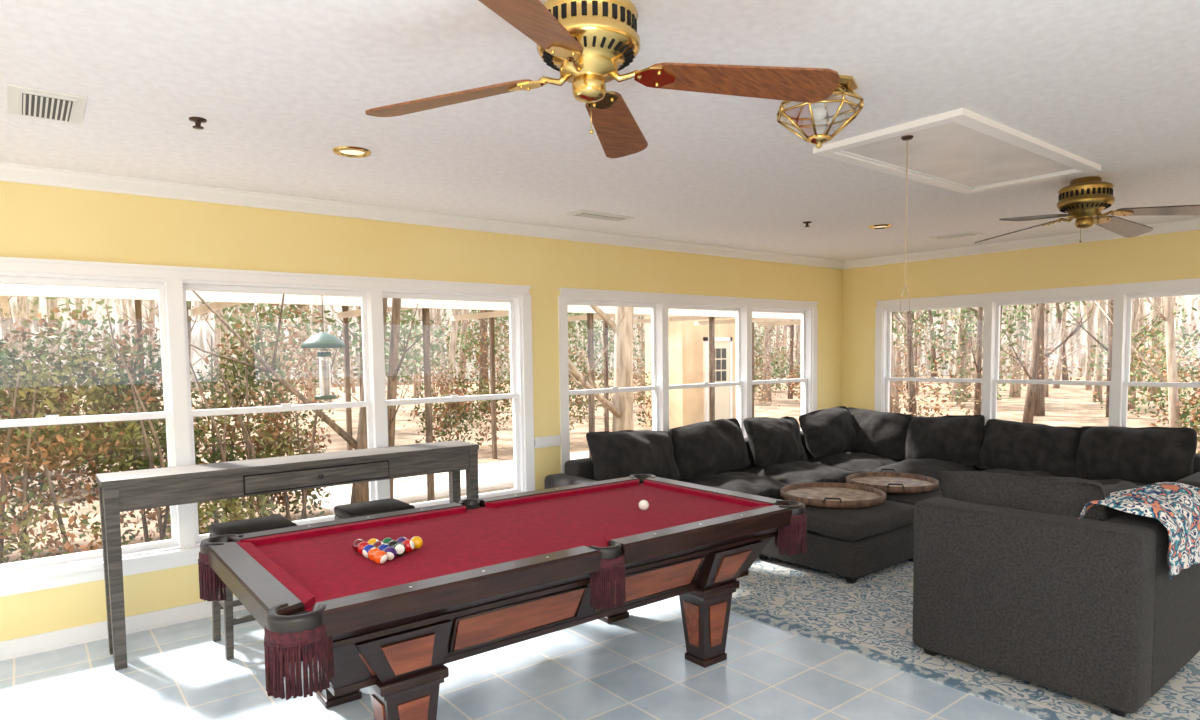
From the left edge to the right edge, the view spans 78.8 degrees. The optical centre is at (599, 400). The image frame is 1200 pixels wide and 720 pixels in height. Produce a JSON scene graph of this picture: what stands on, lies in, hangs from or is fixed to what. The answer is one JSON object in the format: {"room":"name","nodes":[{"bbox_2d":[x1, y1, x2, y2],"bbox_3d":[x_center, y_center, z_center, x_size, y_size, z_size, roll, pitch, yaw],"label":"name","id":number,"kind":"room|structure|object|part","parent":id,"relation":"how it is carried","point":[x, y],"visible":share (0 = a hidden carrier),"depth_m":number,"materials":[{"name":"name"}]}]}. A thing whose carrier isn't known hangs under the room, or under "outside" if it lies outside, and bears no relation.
{"room":"sunroom","nodes":[
{"label":"sunroom","id":0,"kind":"room"},
{"bbox_2d":[301,300,346,399],"bbox_3d":[-2.018,-0.597,5.414,0.330,1.260,0.545,-4,5,-38],"label":"bird feeder","id":1,"kind":"object","parent":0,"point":[323,339],"visible":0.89,"depth_m":5.47,"materials":[{"name":"glass"},{"name":"painted metal"}]},
{"bbox_2d":[0,181,842,641],"bbox_3d":[-1.183,-0.063,5.662,10.380,2.670,0.150,-4,5,-38],"label":"wall","id":2,"kind":"structure","parent":0,"point":[37,221],"depth_m":5.02,"materials":[{"name":"yellow paint"}]},
{"bbox_2d":[0,271,179,576],"bbox_3d":[-3.104,0.122,4.143,1.240,1.660,0.150,-4,5,-38],"label":"window","id":3,"kind":"structure","parent":2,"relation":"in","point":[13,568],"depth_m":4.26,"materials":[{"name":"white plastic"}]},
{"bbox_2d":[0,595,245,660],"bbox_3d":[-1.112,1.223,5.678,10.380,0.100,0.022,-4,5,-38],"label":"baseboard","id":4,"kind":"structure","parent":2,"relation":"attached to","point":[38,643],"depth_m":4.24,"materials":[{"name":"white paint"}]},
{"bbox_2d":[0,257,534,596],"bbox_3d":[-2.608,0.102,4.499,5.190,1.830,0.190,-4,5,-38],"label":"trim","id":5,"kind":"structure","parent":2,"relation":"attached to","point":[188,553],"depth_m":4.49,"materials":[{"name":"white paint"}]},
{"bbox_2d":[182,280,374,545],"bbox_3d":[-2.122,0.058,4.922,1.240,1.660,0.150,-4,5,-38],"label":"window","id":6,"kind":"structure","parent":2,"relation":"in","point":[196,285],"depth_m":4.88,"materials":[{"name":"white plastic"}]},
{"bbox_2d":[0,162,844,268],"bbox_3d":[-1.131,-1.348,5.491,10.380,0.085,0.075,-4,5,-38],"label":"trim","id":7,"kind":"structure","parent":2,"relation":"attached to","point":[9,172],"depth_m":4.99,"materials":[{"name":"white paint"}]},
{"bbox_2d":[382,289,524,507],"bbox_3d":[-1.147,-0.005,5.694,1.220,1.660,0.150,-4,5,-38],"label":"window","id":8,"kind":"structure","parent":2,"relation":"in","point":[515,314],"depth_m":5.97,"materials":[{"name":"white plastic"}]},
{"bbox_2d":[567,297,660,430],"bbox_3d":[0.113,-0.088,6.693,1.170,1.660,0.150,-4,5,-38],"label":"window","id":9,"kind":"structure","parent":2,"relation":"in","point":[570,300],"depth_m":6.78,"materials":[{"name":"white plastic"}]},
{"bbox_2d":[534,409,823,447],"bbox_3d":[1.197,0.238,7.464,4.450,0.090,0.022,-4,5,-38],"label":"trim","id":10,"kind":"structure","parent":2,"relation":"attached to","point":[546,441],"depth_m":6.16,"materials":[{"name":"white paint"}]},
{"bbox_2d":[558,288,817,473],"bbox_3d":[1.055,-0.137,7.402,3.690,1.830,0.190,-4,5,-38],"label":"trim","id":11,"kind":"structure","parent":2,"relation":"attached to","point":[662,331],"depth_m":6.99,"materials":[{"name":"white paint"}]},
{"bbox_2d":[668,302,745,437],"bbox_3d":[1.052,-0.149,7.438,1.210,1.660,0.150,-4,5,-38],"label":"window","id":12,"kind":"structure","parent":2,"relation":"in","point":[672,305],"depth_m":7.59,"materials":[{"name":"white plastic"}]},
{"bbox_2d":[752,306,811,430],"bbox_3d":[1.971,-0.209,8.166,1.120,1.660,0.150,-4,5,-38],"label":"window","id":13,"kind":"structure","parent":2,"relation":"in","point":[806,313],"depth_m":8.44,"materials":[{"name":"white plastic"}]},
{"bbox_2d":[0,596,1041,719],"bbox_3d":[1.213,1.490,2.767,10.680,0.120,7.790,-4,5,-38],"label":"floor","id":14,"kind":"structure","parent":0,"point":[635,667],"depth_m":3.63,"materials":[{"name":"tile"}]},
{"bbox_2d":[209,515,297,659],"bbox_3d":[-1.969,1.041,4.181,0.406,0.680,0.366,-4,5,-38],"label":"bar stool","id":15,"kind":"object","parent":14,"relation":"on","point":[251,525],"visible":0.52,"depth_m":4.08,"materials":[{"name":"black leather"}]},
{"bbox_3d":[-2.204,1.083,4.197,0.054,0.600,0.054,-4,5,-38],"label":"leg","id":16,"kind":"part","parent":15,"relation":"part of","materials":[{"name":"grey wood"}]},
{"bbox_3d":[-2.009,1.096,3.953,0.054,0.600,0.054,-4,5,-38],"label":"leg","id":17,"kind":"part","parent":15,"relation":"part of","materials":[{"name":"grey wood"}]},
{"bbox_3d":[-1.973,0.749,4.163,0.400,0.095,0.360,-4,5,-38],"label":"seat","id":18,"kind":"part","parent":15,"relation":"part of","materials":[{"name":"black leather"}]},
{"bbox_2d":[95,440,478,669],"bbox_3d":[-1.792,0.852,4.580,2.190,1.000,0.362,-4,5,-38],"label":"console table","id":19,"kind":"object","parent":14,"relation":"on","point":[122,491],"visible":0.98,"depth_m":4.20,"materials":[{"name":"grey wood"}]},
{"bbox_3d":[-2.705,0.917,4.040,0.065,0.965,0.065,-4,5,-38],"label":"leg","id":20,"kind":"part","parent":19,"relation":"part of","materials":[{"name":"grey wood"}]},
{"bbox_3d":[-2.540,0.928,3.833,0.065,0.965,0.065,-4,5,-38],"label":"leg","id":21,"kind":"part","parent":19,"relation":"part of","materials":[{"name":"grey wood"}]},
{"bbox_3d":[-1.690,0.462,4.435,0.866,0.111,0.042,-4,5,-38],"label":"drawer","id":22,"kind":"part","parent":19,"relation":"part of","materials":[{"name":"grey wood"}]},
{"bbox_3d":[-1.058,0.810,5.346,0.065,0.965,0.065,-4,5,-38],"label":"leg","id":23,"kind":"part","parent":19,"relation":"part of","materials":[{"name":"grey wood"}]},
{"bbox_3d":[-0.893,0.821,5.139,0.065,0.965,0.065,-4,5,-38],"label":"leg","id":24,"kind":"part","parent":19,"relation":"part of","materials":[{"name":"grey wood"}]},
{"bbox_2d":[334,498,414,519],"bbox_3d":[-1.424,1.003,4.652,0.406,0.680,0.366,-4,5,-38],"label":"bar stool","id":25,"kind":"object","parent":14,"relation":"on","point":[366,508],"visible":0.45,"depth_m":4.58,"materials":[{"name":"black leather"}]},
{"bbox_2d":[198,474,806,719],"bbox_3d":[-0.347,0.990,3.645,2.729,0.806,1.401,-4,5,-38],"label":"pool table","id":26,"kind":"object","parent":14,"relation":"on","point":[490,573],"visible":0.99,"depth_m":3.12,"materials":[{"name":"red fabric"}]},
{"bbox_2d":[352,536,422,563],"bbox_3d":[-0.894,0.632,3.160,0.269,0.057,0.297,-4,5,-38],"label":"balls","id":27,"kind":"object","parent":26,"relation":"on","point":[377,551],"visible":1,"depth_m":3.11,"materials":[{"name":"multicoloured plastic"}]},
{"bbox_2d":[638,500,648,509],"bbox_3d":[0.237,0.565,3.955,0.057,0.057,0.057,-4,5,-38],"label":"cue ball","id":28,"kind":"object","parent":26,"relation":"on","point":[643,504],"visible":1,"depth_m":3.94,"materials":[{"name":"white plastic"}]},
{"bbox_2d":[544,406,1199,499],"bbox_3d":[2.307,0.709,5.892,4.250,1.004,3.580,-4,5,-38],"label":"sectional sofa","id":29,"kind":"object","parent":14,"relation":"on","point":[774,454],"visible":0.61,"depth_m":6.58,"materials":[{"name":"grey fabric"}]},
{"bbox_2d":[586,430,678,480],"bbox_3d":[0.293,0.487,6.119,0.961,0.501,0.354,1,-21,-41],"label":"pillow","id":30,"kind":"object","parent":29,"relation":"on","point":[612,454],"depth_m":5.94,"materials":[{"name":"grey fabric"}]},
{"bbox_2d":[668,418,750,479],"bbox_3d":[1.008,0.425,6.679,0.883,0.500,0.346,-7,-15,-36],"label":"pillow","id":31,"kind":"object","parent":29,"relation":"on","point":[701,450],"depth_m":6.51,"materials":[{"name":"grey fabric"}]},
{"bbox_2d":[682,472,790,498],"bbox_3d":[1.158,0.806,6.544,0.931,0.302,0.863,-4,5,-38],"label":"seat cushion","id":32,"kind":"object","parent":29,"relation":"on","point":[758,484],"depth_m":6.34,"materials":[{"name":"grey fabric"}]},
{"bbox_2d":[743,417,805,465],"bbox_3d":[1.751,0.396,7.271,0.869,0.500,0.359,1,-20,-42],"label":"pillow","id":33,"kind":"object","parent":29,"relation":"on","point":[770,441],"depth_m":7.07,"materials":[{"name":"grey fabric"}]},
{"bbox_2d":[738,459,855,483],"bbox_3d":[1.921,0.750,7.149,0.981,0.306,0.870,-4,5,-38],"label":"seat cushion","id":34,"kind":"object","parent":29,"relation":"on","point":[790,471],"depth_m":6.92,"materials":[{"name":"grey fabric"}]},
{"bbox_2d":[798,406,855,457],"bbox_3d":[2.464,0.327,7.837,0.801,0.507,0.337,-9,-15,-32],"label":"pillow","id":35,"kind":"object","parent":29,"relation":"on","point":[828,433],"depth_m":7.69,"materials":[{"name":"grey fabric"}]},
{"bbox_2d":[805,452,901,472],"bbox_3d":[2.679,0.700,7.758,0.902,0.293,0.888,-4,5,-38],"label":"seat cushion","id":36,"kind":"object","parent":29,"relation":"on","point":[858,462],"depth_m":7.58,"materials":[{"name":"grey fabric"}]},
{"bbox_3d":[2.308,0.811,5.899,4.250,0.680,3.580,-4,5,-38],"label":"frame","id":37,"kind":"part","parent":29,"relation":"part of","materials":[{"name":"grey fabric"}]},
{"bbox_2d":[846,407,911,459],"bbox_3d":[2.958,0.353,7.901,0.770,0.522,0.359,8,-13,45],"label":"pillow","id":38,"kind":"object","parent":29,"relation":"on","point":[880,434],"depth_m":7.72,"materials":[{"name":"grey fabric"}]},
{"bbox_2d":[873,458,984,483],"bbox_3d":[3.257,0.730,7.204,0.860,0.302,0.796,-4,5,-38],"label":"seat cushion","id":39,"kind":"object","parent":29,"relation":"on","point":[930,467],"depth_m":7.06,"materials":[{"name":"grey fabric"}]},
{"bbox_2d":[903,416,985,465],"bbox_3d":[3.429,0.394,7.307,0.365,0.522,0.800,23,-14,-32],"label":"pillow","id":40,"kind":"object","parent":29,"relation":"on","point":[945,440],"depth_m":7.16,"materials":[{"name":"grey fabric"}]},
{"bbox_2d":[981,467,1060,479],"bbox_3d":[3.758,0.765,6.571,0.864,0.320,0.801,-4,5,-38],"label":"seat cushion","id":41,"kind":"object","parent":29,"relation":"on","point":[1046,472],"depth_m":6.45,"materials":[{"name":"grey fabric"}]},
{"bbox_2d":[977,419,1081,480],"bbox_3d":[3.923,0.443,6.681,0.344,0.530,0.850,25,-12,-40],"label":"pillow","id":42,"kind":"object","parent":29,"relation":"on","point":[1045,450],"depth_m":6.56,"materials":[{"name":"grey fabric"}]},
{"bbox_2d":[1084,479,1151,486],"bbox_3d":[4.265,0.794,5.937,0.867,0.307,0.791,-4,5,-38],"label":"seat cushion","id":43,"kind":"object","parent":29,"relation":"on","point":[1103,482],"depth_m":5.96,"materials":[{"name":"grey fabric"}]},
{"bbox_2d":[1074,426,1196,483],"bbox_3d":[4.415,0.465,6.074,0.334,0.522,0.863,23,-13,-33],"label":"pillow","id":44,"kind":"object","parent":29,"relation":"on","point":[1138,455],"depth_m":5.96,"materials":[{"name":"grey fabric"}]},
{"bbox_2d":[730,556,1199,719],"bbox_3d":[2.634,1.272,4.776,3.080,0.014,3.680,-4,5,-38],"label":"area rug","id":45,"kind":"object","parent":14,"relation":"on","point":[871,617],"visible":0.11,"depth_m":4.18,"materials":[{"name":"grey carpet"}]},
{"bbox_2d":[759,500,914,583],"bbox_3d":[1.819,0.990,5.595,0.961,0.465,0.912,-4,5,-38],"label":"ottoman","id":46,"kind":"object","parent":45,"relation":"on","point":[851,543],"visible":0.59,"depth_m":5.17,"materials":[{"name":"grey fabric"}]},
{"bbox_2d":[780,478,885,507],"bbox_3d":[1.790,0.710,5.634,0.778,0.082,0.778,-4,5,-38],"label":"round tray","id":47,"kind":"object","parent":46,"relation":"on","point":[816,494],"visible":0.99,"depth_m":5.64,"materials":[{"name":"brown wood"}]},
{"bbox_2d":[805,500,914,539],"bbox_3d":[1.818,0.862,5.587,0.966,0.214,0.917,-4,5,-38],"label":"cushion","id":48,"kind":"object","parent":46,"relation":"on","point":[889,520],"depth_m":5.20,"materials":[{"name":"grey fabric"}]},
{"bbox_2d":[886,484,942,505],"bbox_3d":[2.555,0.941,6.205,0.891,0.464,0.912,-4,5,-38],"label":"ottoman","id":49,"kind":"object","parent":45,"relation":"on","point":[911,499],"visible":0.06,"depth_m":5.82,"materials":[{"name":"grey fabric"}]},
{"bbox_2d":[846,468,938,492],"bbox_3d":[2.444,0.669,6.127,0.728,0.082,0.728,-4,5,-38],"label":"round tray","id":50,"kind":"object","parent":49,"relation":"on","point":[888,482],"visible":0.95,"depth_m":6.16,"materials":[{"name":"brown wood"}]},
{"bbox_2d":[912,468,1199,716],"bbox_3d":[2.357,0.844,3.777,1.050,0.976,1.000,-4,5,-38],"label":"sofa","id":51,"kind":"object","parent":45,"relation":"on","point":[1009,579],"visible":0.97,"depth_m":3.40,"materials":[{"name":"grey fabric"}]},
{"bbox_2d":[939,468,1106,520],"bbox_3d":[2.142,0.613,3.728,0.312,0.523,0.785,-24,15,-36],"label":"pillow","id":52,"kind":"object","parent":51,"relation":"on","point":[1043,496],"depth_m":3.58,"materials":[{"name":"grey fabric"}]},
{"bbox_2d":[1103,481,1137,519],"bbox_3d":[2.518,0.639,3.677,0.598,0.454,0.253,-4,19,-38],"label":"pillow","id":53,"kind":"object","parent":51,"relation":"on","point":[1108,512],"depth_m":3.50,"materials":[{"name":"grey fabric"}]},
{"bbox_2d":[1079,482,1199,578],"bbox_3d":[2.639,0.585,3.498,0.853,0.319,0.375,-4,5,-38],"label":"throw blanket","id":54,"kind":"object","parent":51,"relation":"on","point":[1175,505],"visible":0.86,"depth_m":3.32,"materials":[{"name":"multicoloured fabric"}]},
{"bbox_2d":[0,0,1199,260],"bbox_3d":[1.175,-1.294,2.586,10.680,0.120,7.790,-4,5,-38],"label":"ceiling","id":55,"kind":"structure","parent":0,"point":[277,85],"depth_m":3.12,"materials":[{"name":"paint"}]},
{"bbox_2d":[7,83,87,123],"bbox_3d":[-2.266,-1.203,2.993,0.250,0.020,0.400,-4,5,-38],"label":"ceiling vent","id":56,"kind":"object","parent":55,"relation":"in","point":[22,100],"visible":1,"depth_m":2.95,"materials":[{"name":"white metal"}]},
{"bbox_2d":[189,117,206,129],"bbox_3d":[-1.761,-1.214,3.202,0.070,0.038,0.070,-4,5,-38],"label":"sprinkler head","id":57,"kind":"object","parent":55,"relation":"attached to","point":[198,120],"visible":1,"depth_m":3.19},
{"bbox_2d":[333,146,370,157],"bbox_3d":[-1.266,-1.268,3.734,0.188,0.012,0.188,-4,5,-38],"label":"recessed light","id":58,"kind":"object","parent":55,"relation":"in","point":[345,151],"visible":1,"depth_m":3.73,"materials":[{"name":"gold metal"}]},
{"bbox_2d":[566,210,633,221],"bbox_3d":[0.003,-1.401,5.563,0.510,0.020,0.190,-4,5,-38],"label":"ceiling vent","id":59,"kind":"object","parent":55,"relation":"in","point":[581,213],"visible":1,"depth_m":5.50,"materials":[{"name":"white metal"}]},
{"bbox_2d":[365,0,839,157],"bbox_3d":[-0.087,-0.998,2.199,1.251,0.387,1.113,-4,5,-38],"label":"ceiling fan","id":60,"kind":"object","parent":55,"relation":"hanging from","point":[588,42],"depth_m":2.13,"materials":[{"name":"brown wood"}]},
{"bbox_2d":[777,75,863,148],"bbox_3d":[0.877,-1.131,2.927,0.315,0.239,0.315,-4,5,-38],"label":"lantern","id":61,"kind":"object","parent":55,"relation":"hanging from","point":[847,85],"depth_m":2.90,"materials":[{"name":"gold metal"}]},
{"bbox_2d":[869,224,891,228],"bbox_3d":[2.384,-1.480,6.220,0.188,0.012,0.188,-4,5,-38],"label":"recessed light","id":62,"kind":"object","parent":55,"relation":"in","point":[880,226],"visible":1,"depth_m":6.22,"materials":[{"name":"gold metal"}]},
{"bbox_2d":[930,231,982,239],"bbox_3d":[3.302,-1.524,6.775,0.210,0.020,0.390,-4,5,-38],"label":"ceiling vent","id":63,"kind":"object","parent":55,"relation":"in","point":[971,233],"visible":1,"depth_m":6.73,"materials":[{"name":"white metal"}]},
{"bbox_2d":[813,108,1100,193],"bbox_3d":[2.004,-1.323,4.013,1.690,0.030,0.770,-4,5,-38],"label":"attic hatch","id":64,"kind":"object","parent":55,"relation":"attached to","point":[962,150],"visible":1,"depth_m":3.89,"materials":[{"name":"white paint"}]},
{"bbox_2d":[899,135,913,317],"bbox_3d":[1.483,-0.836,3.541,0.056,0.867,0.056,-4,5,-38],"label":"pull cord","id":65,"kind":"object","parent":64,"relation":"hanging from","point":[907,137],"visible":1,"depth_m":3.54,"materials":[{"name":"white fabric"}]},
{"bbox_2d":[975,176,1199,242],"bbox_3d":[3.056,-1.196,4.599,1.370,0.387,1.392,-4,5,-38],"label":"ceiling fan","id":66,"kind":"object","parent":55,"relation":"hanging from","point":[1084,200],"depth_m":4.51,"materials":[{"name":"gold metal"}]},
{"bbox_2d":[842,230,1199,409],"bbox_3d":[5.314,-0.171,5.943,0.150,2.670,7.490,-4,5,-38],"label":"wall","id":67,"kind":"structure","parent":0,"point":[1175,255],"depth_m":7.37,"materials":[{"name":"yellow paint"}]},
{"bbox_2d":[882,301,983,415],"bbox_3d":[3.666,-0.222,8.018,0.150,1.660,1.180,-4,5,-38],"label":"window","id":68,"kind":"structure","parent":67,"relation":"in","point":[887,311],"depth_m":8.34,"materials":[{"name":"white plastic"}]},
{"bbox_2d":[843,218,1199,268],"bbox_3d":[5.209,-1.454,5.790,0.075,0.085,7.490,-4,5,-38],"label":"trim","id":69,"kind":"structure","parent":67,"relation":"attached to","point":[1190,224],"depth_m":7.16,"materials":[{"name":"white paint"}]},
{"bbox_2d":[874,278,1199,426],"bbox_3d":[4.704,-0.139,6.668,0.190,1.830,4.760,-4,5,-38],"label":"trim","id":70,"kind":"structure","parent":67,"relation":"attached to","point":[1120,298],"depth_m":7.16,"materials":[{"name":"white paint"}]},
{"bbox_2d":[992,293,1113,426],"bbox_3d":[4.390,-0.173,7.110,0.150,1.660,1.125,-4,5,-38],"label":"window","id":71,"kind":"structure","parent":67,"relation":"in","point":[1103,296],"depth_m":7.15,"materials":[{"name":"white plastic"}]},
{"bbox_2d":[1122,287,1199,426],"bbox_3d":[5.093,-0.126,6.226,0.150,1.660,1.125,-4,5,-38],"label":"window","id":72,"kind":"structure","parent":67,"relation":"in","point":[1183,291],"depth_m":6.52,"materials":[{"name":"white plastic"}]},
{"label":"outside","id":73,"kind":"structure","parent":0,"visible":0},
{"bbox_2d":[0,376,1199,563],"bbox_3d":[1.631,1.137,14.154,140.000,0.200,140.000,-4,5,-38],"label":"ground","id":74,"kind":"structure","parent":73,"point":[1066,405],"depth_m":20.95,"materials":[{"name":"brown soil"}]},
{"bbox_2d":[0,302,206,563],"bbox_3d":[-5.249,0.365,5.992,3.801,2.651,1.744,-4,5,-38],"label":"evergreen shrub","id":75,"kind":"object","parent":74,"relation":"on","point":[20,438],"visible":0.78,"depth_m":6.59,"materials":[{"name":"green plant"}]},
{"bbox_2d":[157,306,344,539],"bbox_3d":[-3.504,0.294,7.420,1.847,2.560,1.557,-4,5,-38],"label":"evergreen shrub","id":76,"kind":"object","parent":74,"relation":"on","point":[232,506],"visible":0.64,"depth_m":7.58,"materials":[{"name":"green plant"}]},
{"bbox_2d":[137,290,387,503],"bbox_3d":[-2.428,-2.408,7.170,3.678,8.016,1.354,-2,4,-20],"label":"tree","id":77,"kind":"object","parent":74,"relation":"on","point":[360,491],"visible":0.15,"depth_m":7.49,"materials":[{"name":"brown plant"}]},
{"bbox_2d":[323,298,443,497],"bbox_3d":[-2.008,-1.913,7.126,1.036,7.011,1.369,0,4,10],"label":"tree","id":78,"kind":"object","parent":74,"relation":"on","point":[393,366],"visible":0.34,"depth_m":7.57,"materials":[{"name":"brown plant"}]},
{"bbox_2d":[0,283,800,500],"bbox_3d":[-1.667,-0.277,12.155,17.500,2.970,3.360,-4,5,-38],"label":"porch structure","id":79,"kind":"object","parent":74,"relation":"on","point":[220,300],"visible":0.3,"depth_m":10.21,"materials":[{"name":"wood"}]},
{"bbox_2d":[288,429,799,513],"bbox_3d":[0.629,1.058,13.800,12.000,0.030,2.300,-4,5,-38],"label":"path","id":80,"kind":"structure","parent":74,"relation":"on","point":[493,476],"depth_m":10.91,"materials":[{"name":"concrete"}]},
{"bbox_2d":[0,295,1199,486],"bbox_3d":[2.761,-7.175,30.196,103.994,15.581,65.540,-1,4,2],"label":"woodland","id":81,"kind":"object","parent":74,"relation":"on","point":[1042,341],"visible":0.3,"depth_m":24.19,"materials":[{"name":"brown plant"}]},
{"bbox_2d":[568,305,633,430],"bbox_3d":[-0.012,-3.068,9.047,2.259,9.007,2.133,-2,4,-12],"label":"tree","id":82,"kind":"object","parent":74,"relation":"on","point":[621,408],"visible":0.23,"depth_m":9.89,"materials":[{"name":"brown plant"}]},
{"bbox_2d":[645,315,735,427],"bbox_3d":[2.545,-1.018,19.755,2.800,3.450,2.000,-4,5,-38],"label":"neighboring building","id":83,"kind":"structure","parent":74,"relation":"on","point":[688,342],"depth_m":18.93,"materials":[{"name":"beige paint"}]},
{"bbox_3d":[3.117,-0.494,19.279,1.010,2.350,0.100,-4,5,-38],"label":"door","id":84,"kind":"part","parent":83,"relation":"part of","materials":[{"name":"beige paint"}]}
]}

